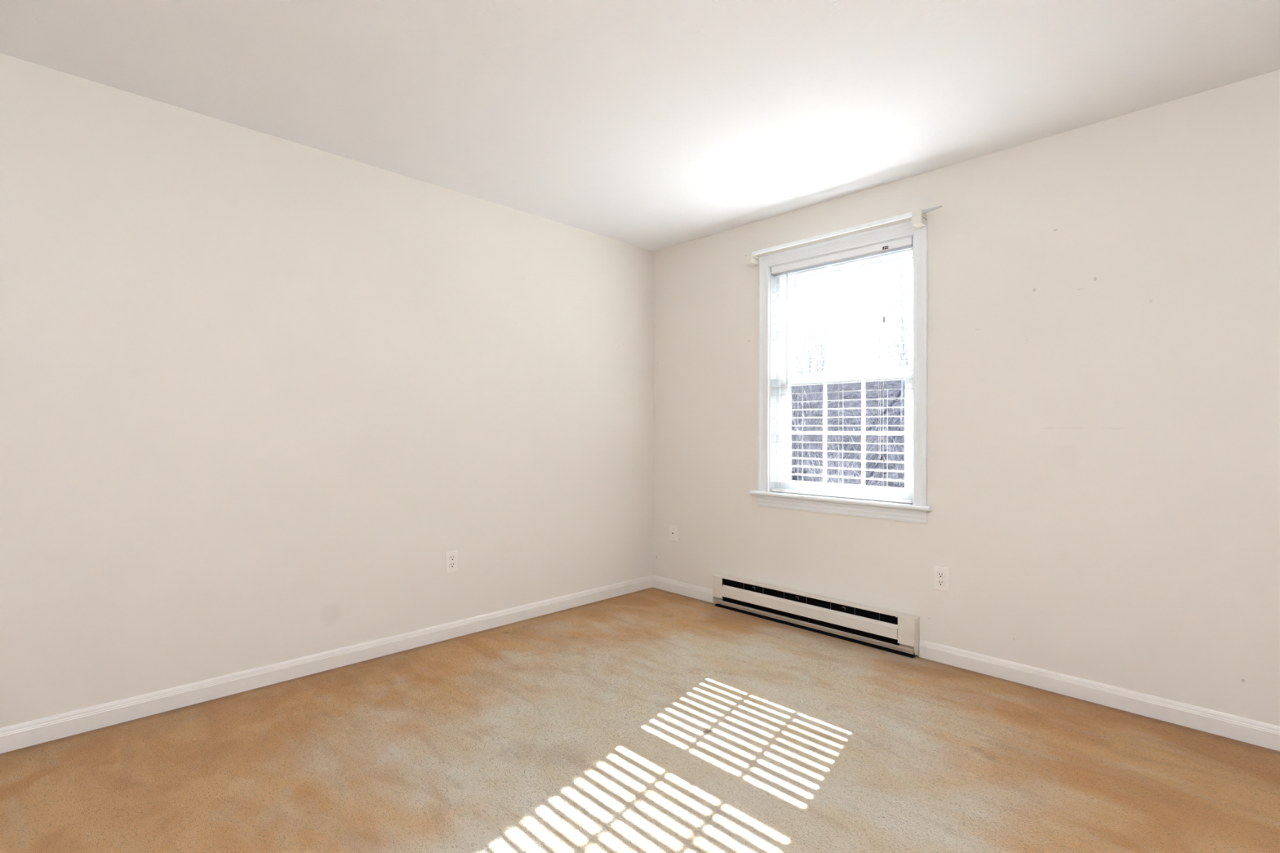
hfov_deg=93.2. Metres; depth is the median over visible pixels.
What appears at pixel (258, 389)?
wall
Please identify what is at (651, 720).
floor
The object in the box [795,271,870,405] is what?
bare shrub
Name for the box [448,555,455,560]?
receptacle
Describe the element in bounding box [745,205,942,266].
curtain rod
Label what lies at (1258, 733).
baseboard
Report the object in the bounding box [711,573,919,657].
baseboard heater
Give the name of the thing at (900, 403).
bare shrub
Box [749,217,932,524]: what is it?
window
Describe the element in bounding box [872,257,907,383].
bare shrub
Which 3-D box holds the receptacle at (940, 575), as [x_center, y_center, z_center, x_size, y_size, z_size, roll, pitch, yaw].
[1.480,0.732,2.979,0.003,0.030,0.036,1,-1,-45]
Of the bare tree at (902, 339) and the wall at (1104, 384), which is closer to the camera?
the wall at (1104, 384)
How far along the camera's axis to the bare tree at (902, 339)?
13.35 m
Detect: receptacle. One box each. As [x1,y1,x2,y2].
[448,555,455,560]
[448,562,455,568]
[937,571,944,578]
[937,579,944,586]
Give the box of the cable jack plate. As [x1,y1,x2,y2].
[669,524,677,542]
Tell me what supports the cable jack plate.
attached to the wall at (1104, 384)
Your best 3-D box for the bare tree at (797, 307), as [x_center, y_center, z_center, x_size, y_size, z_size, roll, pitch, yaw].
[3.398,-3.080,14.836,2.892,6.738,3.194,0,0,15]
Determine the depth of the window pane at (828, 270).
3.52 m
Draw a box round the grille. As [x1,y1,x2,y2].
[789,379,904,485]
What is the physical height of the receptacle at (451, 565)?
0.028 m
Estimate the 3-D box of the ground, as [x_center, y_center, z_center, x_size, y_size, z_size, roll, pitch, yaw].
[6.065,-0.074,17.298,26.000,3.570,34.000,1,-1,-45]
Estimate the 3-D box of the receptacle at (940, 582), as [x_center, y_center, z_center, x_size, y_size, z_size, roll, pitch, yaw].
[1.480,0.771,2.978,0.003,0.030,0.036,1,-1,-45]
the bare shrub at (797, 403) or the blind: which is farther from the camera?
the bare shrub at (797, 403)
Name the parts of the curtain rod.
rod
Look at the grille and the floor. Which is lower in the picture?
the floor
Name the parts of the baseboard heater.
panel, panel, rail, plate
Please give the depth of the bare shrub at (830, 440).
8.56 m
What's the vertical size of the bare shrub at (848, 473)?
1.590 m
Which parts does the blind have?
ladder cord, ladder cord, rail, pull cord, ladder cord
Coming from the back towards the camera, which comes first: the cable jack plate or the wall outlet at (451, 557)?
the cable jack plate
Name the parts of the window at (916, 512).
casing, frame, sash, sash, casing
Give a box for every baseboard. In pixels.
[0,574,652,753]
[652,574,716,604]
[919,639,1279,751]
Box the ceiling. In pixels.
[0,0,1279,251]
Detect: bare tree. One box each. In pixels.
[795,288,835,364]
[835,257,908,427]
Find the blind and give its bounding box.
[771,236,912,503]
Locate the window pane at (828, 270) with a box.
[793,263,907,372]
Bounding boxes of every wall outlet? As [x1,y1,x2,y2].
[445,550,457,573]
[933,565,949,591]
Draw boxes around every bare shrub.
[791,305,848,472]
[791,385,903,486]
[791,403,822,471]
[791,427,904,487]
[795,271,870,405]
[839,385,904,488]
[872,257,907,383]
[888,414,904,487]
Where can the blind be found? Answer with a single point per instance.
(788, 269)
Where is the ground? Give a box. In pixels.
[791,380,904,488]
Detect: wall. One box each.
[0,53,653,728]
[652,69,1279,726]
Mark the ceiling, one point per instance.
(651, 125)
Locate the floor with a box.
[0,586,1279,852]
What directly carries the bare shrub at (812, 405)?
on the ground
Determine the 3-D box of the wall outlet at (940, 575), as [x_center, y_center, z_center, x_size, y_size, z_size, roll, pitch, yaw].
[1.482,0.751,2.980,0.008,0.116,0.072,1,-1,-45]
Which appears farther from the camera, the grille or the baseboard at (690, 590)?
the baseboard at (690, 590)
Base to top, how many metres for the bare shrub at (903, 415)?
1.978 m
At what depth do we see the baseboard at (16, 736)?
2.68 m

